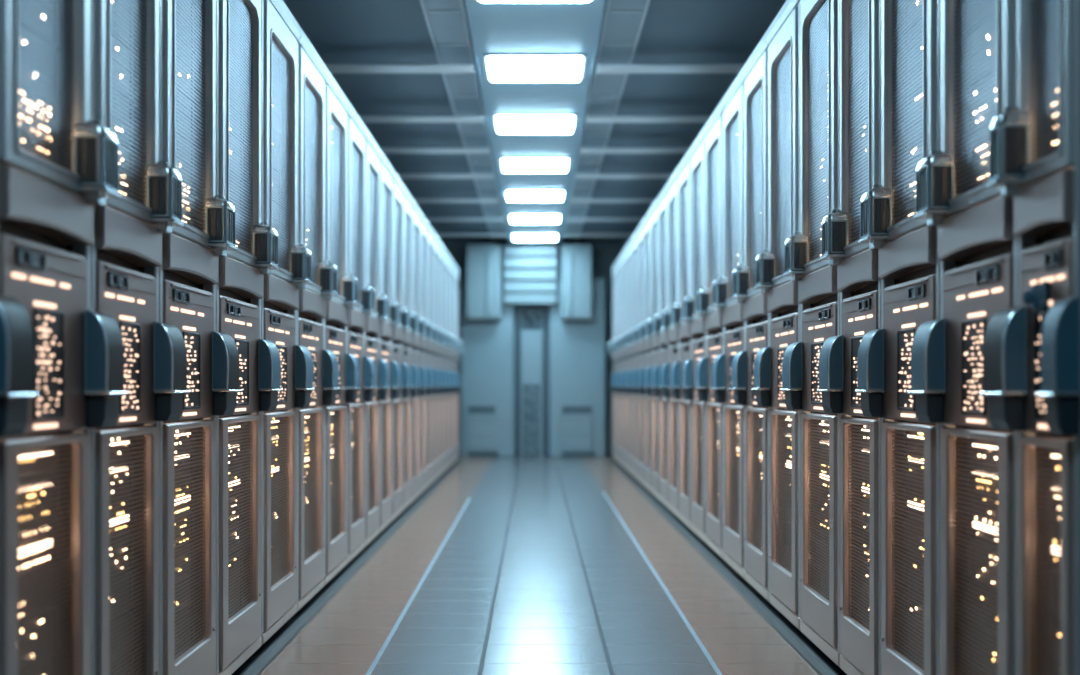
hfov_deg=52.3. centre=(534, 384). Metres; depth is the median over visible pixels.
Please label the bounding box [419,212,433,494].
rack
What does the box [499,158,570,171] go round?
ceiling light
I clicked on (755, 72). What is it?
rack
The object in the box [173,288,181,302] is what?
socket
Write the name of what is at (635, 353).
rack
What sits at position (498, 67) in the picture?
ceiling light
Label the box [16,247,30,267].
socket
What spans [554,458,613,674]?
trim
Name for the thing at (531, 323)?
door
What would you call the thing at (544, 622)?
floor
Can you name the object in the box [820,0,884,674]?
rack
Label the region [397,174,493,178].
ceiling beam
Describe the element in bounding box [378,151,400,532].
rack
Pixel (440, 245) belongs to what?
rack
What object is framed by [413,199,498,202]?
ceiling beam
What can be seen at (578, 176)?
beam
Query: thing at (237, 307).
socket
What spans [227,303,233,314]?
socket
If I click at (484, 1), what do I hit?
ceiling light
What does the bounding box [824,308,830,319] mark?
socket
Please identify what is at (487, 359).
wall panel
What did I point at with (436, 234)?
trim
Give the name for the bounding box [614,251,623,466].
rack
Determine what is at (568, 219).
ceiling beam
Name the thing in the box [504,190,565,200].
ceiling light
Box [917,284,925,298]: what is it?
socket
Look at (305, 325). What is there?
socket
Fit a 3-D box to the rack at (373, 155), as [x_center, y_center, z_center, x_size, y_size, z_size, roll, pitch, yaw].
[-1.496,-0.280,7.086,1.028,2.660,0.727,0,0,0]
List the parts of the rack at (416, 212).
panel, panel, door handle, control panel, door, door, cross rail, cornice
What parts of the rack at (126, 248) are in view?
handle plate, door handle, control panel, door, door, panel, panel, cross rail, latch knob, latch frame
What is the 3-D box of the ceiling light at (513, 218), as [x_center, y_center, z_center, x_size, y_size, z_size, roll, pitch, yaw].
[0.000,-2.037,13.500,0.650,0.026,0.570,0,0,0]
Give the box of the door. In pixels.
[515,306,547,456]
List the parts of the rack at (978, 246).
latch frame, latch knob, panel, cross rail, panel, door, door, control panel, door handle, handle plate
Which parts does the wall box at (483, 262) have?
box lid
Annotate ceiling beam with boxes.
[420,0,507,240]
[562,0,649,240]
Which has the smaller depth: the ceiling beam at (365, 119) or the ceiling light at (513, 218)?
the ceiling beam at (365, 119)
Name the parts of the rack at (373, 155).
door handle, control panel, door, door, panel, panel, cross rail, cornice, latch frame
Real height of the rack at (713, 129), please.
2.710 m
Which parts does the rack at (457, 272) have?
panel, door, door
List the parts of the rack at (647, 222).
latch frame, cornice, panel, door, cross rail, door, panel, control panel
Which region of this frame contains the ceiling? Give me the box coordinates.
[283,0,785,237]
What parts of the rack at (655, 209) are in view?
latch frame, door handle, cornice, panel, door, panel, cross rail, door, control panel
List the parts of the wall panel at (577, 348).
slot frame, drawer, drawer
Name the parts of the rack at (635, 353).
latch frame, door, door, cross rail, cornice, panel, panel, control panel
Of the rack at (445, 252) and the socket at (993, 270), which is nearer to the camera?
the socket at (993, 270)
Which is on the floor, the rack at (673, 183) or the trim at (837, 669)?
the trim at (837, 669)
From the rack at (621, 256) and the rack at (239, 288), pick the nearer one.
the rack at (239, 288)
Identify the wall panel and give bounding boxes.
[460,278,513,456]
[549,278,605,456]
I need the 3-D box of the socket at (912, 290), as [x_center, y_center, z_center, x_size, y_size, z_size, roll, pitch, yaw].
[1.080,-0.262,3.142,0.008,0.038,0.070,0,0,0]
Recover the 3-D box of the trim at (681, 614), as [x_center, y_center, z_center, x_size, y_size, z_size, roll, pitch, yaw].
[0.670,1.049,6.500,0.018,0.001,8.600,0,0,0]
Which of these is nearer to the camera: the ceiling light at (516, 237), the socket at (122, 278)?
the socket at (122, 278)
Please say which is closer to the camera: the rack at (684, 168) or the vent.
the rack at (684, 168)
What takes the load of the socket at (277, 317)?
attached to the rack at (280, 31)
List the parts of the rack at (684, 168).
latch frame, cross rail, cornice, door, panel, door, panel, control panel, door handle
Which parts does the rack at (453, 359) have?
control panel, panel, cross rail, door, door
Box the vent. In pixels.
[503,245,557,304]
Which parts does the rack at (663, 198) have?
latch frame, door handle, cornice, panel, door, panel, cross rail, door, control panel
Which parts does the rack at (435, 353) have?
panel, door, panel, cornice, control panel, door, cross rail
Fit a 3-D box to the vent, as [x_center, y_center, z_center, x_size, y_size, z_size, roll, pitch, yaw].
[-0.065,-1.597,15.947,0.800,0.866,0.135,0,0,0]
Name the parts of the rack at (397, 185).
panel, panel, door handle, control panel, door, door, cross rail, cornice, latch frame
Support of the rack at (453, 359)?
on the trim at (297, 614)
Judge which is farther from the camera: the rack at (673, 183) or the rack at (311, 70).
the rack at (673, 183)
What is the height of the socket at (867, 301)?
0.038 m
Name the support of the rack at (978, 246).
on the trim at (837, 669)
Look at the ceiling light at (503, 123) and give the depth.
8.52 m
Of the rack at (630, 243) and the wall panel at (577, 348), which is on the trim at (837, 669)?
the rack at (630, 243)
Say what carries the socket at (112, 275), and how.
attached to the rack at (126, 248)
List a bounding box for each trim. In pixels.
[231,461,456,674]
[240,460,461,674]
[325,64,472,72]
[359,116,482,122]
[366,498,470,674]
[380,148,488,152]
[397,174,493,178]
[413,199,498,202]
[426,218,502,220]
[436,234,505,235]
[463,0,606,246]
[478,458,521,674]
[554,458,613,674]
[564,234,632,235]
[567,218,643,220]
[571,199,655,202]
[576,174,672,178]
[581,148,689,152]
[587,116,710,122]
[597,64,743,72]
[603,492,721,674]
[609,459,838,674]
[614,460,846,674]
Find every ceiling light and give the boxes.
[474,0,595,2]
[483,54,586,81]
[492,114,577,132]
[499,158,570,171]
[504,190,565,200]
[508,214,561,222]
[511,234,558,240]
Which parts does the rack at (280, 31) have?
handle plate, door handle, control panel, door, door, panel, panel, cross rail, cornice, latch frame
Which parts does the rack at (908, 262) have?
latch frame, latch knob, cross rail, panel, panel, door, door, control panel, door handle, handle plate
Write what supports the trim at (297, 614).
on the floor
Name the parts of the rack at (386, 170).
door handle, panel, control panel, door, panel, door, cross rail, cornice, latch frame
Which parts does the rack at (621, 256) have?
door, panel, door, cross rail, control panel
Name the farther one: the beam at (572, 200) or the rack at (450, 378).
the rack at (450, 378)
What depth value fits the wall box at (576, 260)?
15.80 m
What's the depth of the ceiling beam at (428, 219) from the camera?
13.63 m
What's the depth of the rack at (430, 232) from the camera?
11.10 m
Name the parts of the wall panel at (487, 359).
slot frame, drawer, drawer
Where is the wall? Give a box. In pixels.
[439,238,630,454]
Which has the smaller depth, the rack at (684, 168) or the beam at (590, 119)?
the rack at (684, 168)
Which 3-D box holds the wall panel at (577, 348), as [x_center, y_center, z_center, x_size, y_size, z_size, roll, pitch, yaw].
[0.618,-0.253,16.188,0.829,2.606,0.385,0,0,0]
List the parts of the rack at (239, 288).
handle plate, door handle, control panel, door, door, panel, panel, cross rail, latch frame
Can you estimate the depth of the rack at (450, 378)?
13.70 m
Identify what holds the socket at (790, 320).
attached to the rack at (783, 34)
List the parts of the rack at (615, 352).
door, panel, door, panel, cross rail, control panel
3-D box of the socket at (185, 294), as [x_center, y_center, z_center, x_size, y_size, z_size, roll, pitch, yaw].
[-1.050,-0.262,3.299,0.008,0.038,0.077,0,0,0]
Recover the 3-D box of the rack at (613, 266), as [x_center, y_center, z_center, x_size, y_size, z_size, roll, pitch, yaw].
[1.526,-0.305,14.992,1.028,2.710,0.731,0,0,0]
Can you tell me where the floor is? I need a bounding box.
[260,455,817,674]
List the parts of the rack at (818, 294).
latch frame, cross rail, panel, door, door, panel, control panel, door handle, handle plate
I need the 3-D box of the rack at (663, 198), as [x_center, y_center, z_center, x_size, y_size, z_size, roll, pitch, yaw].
[1.526,-0.305,9.186,1.028,2.710,0.731,0,0,0]
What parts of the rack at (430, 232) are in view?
panel, control panel, panel, door, door, cross rail, cornice, latch frame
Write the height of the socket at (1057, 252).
0.038 m
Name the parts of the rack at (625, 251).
door, panel, door, cross rail, panel, control panel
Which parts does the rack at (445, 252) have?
panel, control panel, door, panel, door, cross rail, cornice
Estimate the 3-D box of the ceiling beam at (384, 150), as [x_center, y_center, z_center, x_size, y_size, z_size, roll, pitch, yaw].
[-1.397,-2.059,9.660,1.985,0.018,0.156,0,0,0]
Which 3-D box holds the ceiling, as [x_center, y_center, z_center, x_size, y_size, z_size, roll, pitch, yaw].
[0.000,-2.240,7.500,4.800,0.100,18.200,0,0,0]
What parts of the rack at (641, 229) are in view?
door handle, cornice, door, door, cross rail, panel, panel, control panel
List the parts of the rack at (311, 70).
door handle, control panel, door, panel, panel, door, cross rail, cornice, latch frame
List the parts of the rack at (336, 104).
door handle, control panel, door, panel, door, panel, cornice, cross rail, latch frame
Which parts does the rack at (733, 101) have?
latch frame, cross rail, cornice, door, panel, door, panel, control panel, door handle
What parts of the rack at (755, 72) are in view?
latch frame, cross rail, cornice, door, panel, door, panel, control panel, door handle, handle plate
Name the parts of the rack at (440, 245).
door, panel, panel, control panel, door, cross rail, cornice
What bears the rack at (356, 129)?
on the trim at (297, 614)
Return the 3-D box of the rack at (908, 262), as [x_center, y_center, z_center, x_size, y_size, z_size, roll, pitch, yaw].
[1.526,-0.305,3.169,1.028,2.710,0.569,0,0,0]
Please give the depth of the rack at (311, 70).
5.22 m
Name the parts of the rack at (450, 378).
control panel, panel, door, cross rail, door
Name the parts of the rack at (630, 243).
cross rail, cornice, door, panel, door, control panel, panel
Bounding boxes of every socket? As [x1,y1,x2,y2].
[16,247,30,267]
[30,250,45,270]
[108,271,117,287]
[117,273,127,289]
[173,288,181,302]
[181,290,189,304]
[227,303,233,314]
[234,304,240,316]
[270,314,275,324]
[275,315,280,325]
[303,323,307,331]
[308,324,311,332]
[759,326,762,333]
[783,319,787,328]
[788,318,792,327]
[818,310,824,320]
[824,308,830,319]
[858,299,864,311]
[864,298,870,310]
[908,286,916,300]
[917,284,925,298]
[976,267,988,284]
[988,265,999,282]
[1044,250,1053,269]
[1053,248,1062,267]
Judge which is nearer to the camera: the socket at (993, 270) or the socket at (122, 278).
the socket at (993, 270)
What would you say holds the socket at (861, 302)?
attached to the rack at (858, 281)
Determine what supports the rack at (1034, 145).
on the trim at (837, 669)
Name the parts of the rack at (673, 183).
latch frame, cornice, door, door handle, cross rail, door, panel, panel, control panel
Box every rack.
[0,0,120,674]
[83,0,183,674]
[153,0,236,674]
[211,0,279,674]
[258,0,312,644]
[294,27,338,610]
[322,68,358,584]
[345,102,375,563]
[363,129,389,546]
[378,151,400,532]
[391,169,410,520]
[402,186,419,510]
[411,200,426,502]
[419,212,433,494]
[426,221,438,487]
[432,232,443,482]
[438,239,448,476]
[442,247,452,471]
[447,253,456,467]
[451,259,459,464]
[455,265,463,460]
[608,263,615,459]
[611,257,619,462]
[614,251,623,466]
[618,245,631,474]
[622,237,633,475]
[627,228,638,480]
[632,219,644,486]
[638,208,651,492]
[644,198,659,499]
[652,184,668,508]
[660,167,679,517]
[670,149,692,529]
[681,127,706,542]
[695,101,724,558]
[711,68,746,578]
[731,32,770,600]
[754,0,802,629]
[783,0,843,665]
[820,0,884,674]
[858,0,946,674]
[913,0,1027,674]
[986,0,1079,674]
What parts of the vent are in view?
louver blade, louver blade, louver blade, louver blade, louver blade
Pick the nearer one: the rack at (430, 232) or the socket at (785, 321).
the socket at (785, 321)
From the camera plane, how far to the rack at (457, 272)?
14.93 m
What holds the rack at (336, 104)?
on the trim at (297, 614)
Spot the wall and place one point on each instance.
(606, 251)
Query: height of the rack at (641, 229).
2.710 m
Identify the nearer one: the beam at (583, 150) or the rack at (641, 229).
the beam at (583, 150)
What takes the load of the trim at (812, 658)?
on the floor
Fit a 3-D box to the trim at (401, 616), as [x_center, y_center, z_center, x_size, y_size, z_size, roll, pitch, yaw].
[-0.605,1.049,6.200,0.018,0.001,8.000,0,0,0]
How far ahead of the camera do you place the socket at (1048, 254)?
2.31 m
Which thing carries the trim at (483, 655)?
on the floor
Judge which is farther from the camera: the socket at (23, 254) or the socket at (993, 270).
the socket at (993, 270)
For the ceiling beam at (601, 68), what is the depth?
7.12 m
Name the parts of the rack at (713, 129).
latch frame, panel, cross rail, cornice, door, door, panel, control panel, door handle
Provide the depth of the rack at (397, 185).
8.49 m
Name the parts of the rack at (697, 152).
latch frame, cross rail, cornice, door, panel, door, panel, control panel, door handle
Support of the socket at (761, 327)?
attached to the rack at (755, 72)
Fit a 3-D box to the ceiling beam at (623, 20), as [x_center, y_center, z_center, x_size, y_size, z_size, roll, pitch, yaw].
[0.520,-2.157,7.450,0.236,0.058,17.700,0,0,0]
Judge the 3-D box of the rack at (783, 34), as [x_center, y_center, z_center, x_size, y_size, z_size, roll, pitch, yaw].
[1.526,-0.305,4.763,1.028,2.710,0.674,0,0,0]
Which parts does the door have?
edge rail, perforated plate, gland plate, edge rail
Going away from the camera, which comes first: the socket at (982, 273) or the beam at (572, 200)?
the socket at (982, 273)
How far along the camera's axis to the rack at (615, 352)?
14.52 m
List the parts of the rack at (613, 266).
door, door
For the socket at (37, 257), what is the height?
0.038 m
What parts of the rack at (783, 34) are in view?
latch frame, cross rail, cornice, door, panel, door, panel, control panel, door handle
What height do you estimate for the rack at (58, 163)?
2.660 m
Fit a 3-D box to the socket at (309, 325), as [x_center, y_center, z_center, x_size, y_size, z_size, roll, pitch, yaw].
[-1.050,-0.262,5.117,0.008,0.038,0.089,0,0,0]
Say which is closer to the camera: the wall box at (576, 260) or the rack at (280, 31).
the rack at (280, 31)
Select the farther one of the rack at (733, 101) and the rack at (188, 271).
the rack at (733, 101)
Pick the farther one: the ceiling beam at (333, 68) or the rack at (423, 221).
the rack at (423, 221)
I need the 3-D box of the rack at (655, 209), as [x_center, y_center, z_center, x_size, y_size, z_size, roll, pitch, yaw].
[1.526,-0.305,9.831,1.028,2.710,0.731,0,0,0]
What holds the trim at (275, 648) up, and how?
on the floor
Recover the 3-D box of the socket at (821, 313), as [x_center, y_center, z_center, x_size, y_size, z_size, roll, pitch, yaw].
[1.080,-0.262,4.139,0.008,0.038,0.082,0,0,0]
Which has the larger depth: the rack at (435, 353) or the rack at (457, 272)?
the rack at (457, 272)
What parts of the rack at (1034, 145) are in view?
latch frame, latch knob, lock knob, cross rail, panel, door, door, panel, lock plate, control panel, door handle, handle plate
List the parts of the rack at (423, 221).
panel, control panel, panel, door, cross rail, door, cornice, latch frame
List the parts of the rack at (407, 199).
panel, control panel, door, panel, door, door handle, cornice, cross rail, latch frame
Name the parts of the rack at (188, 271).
handle plate, door handle, control panel, door, door, panel, panel, cross rail, latch frame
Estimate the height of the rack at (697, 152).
2.710 m
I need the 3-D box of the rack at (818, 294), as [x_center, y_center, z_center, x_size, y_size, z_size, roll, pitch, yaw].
[1.526,-0.305,4.171,1.028,2.710,0.667,0,0,0]
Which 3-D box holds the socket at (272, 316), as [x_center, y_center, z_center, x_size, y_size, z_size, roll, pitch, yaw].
[-1.050,-0.262,4.400,0.008,0.038,0.073,0,0,0]
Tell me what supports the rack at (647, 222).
on the trim at (837, 669)
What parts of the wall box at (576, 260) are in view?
box lid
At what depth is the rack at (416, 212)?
9.80 m
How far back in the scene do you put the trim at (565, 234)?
15.08 m
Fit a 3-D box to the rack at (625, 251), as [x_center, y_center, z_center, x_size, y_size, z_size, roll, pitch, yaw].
[1.526,-0.305,13.056,1.028,2.710,0.731,0,0,0]
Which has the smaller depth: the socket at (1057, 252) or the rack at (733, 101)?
the socket at (1057, 252)
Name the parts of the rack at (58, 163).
door handle, handle plate, control panel, door, door, panel, panel, cross rail, latch knob, latch frame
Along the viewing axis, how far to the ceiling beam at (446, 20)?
7.94 m
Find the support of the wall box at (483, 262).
attached to the wall
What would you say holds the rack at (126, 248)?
on the trim at (297, 614)
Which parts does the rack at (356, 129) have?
door handle, panel, control panel, door, panel, door, cross rail, cornice, latch frame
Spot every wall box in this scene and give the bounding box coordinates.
[465,244,501,319]
[560,244,592,319]
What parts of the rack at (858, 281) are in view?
latch frame, latch knob, cross rail, panel, door, door, panel, control panel, door handle, handle plate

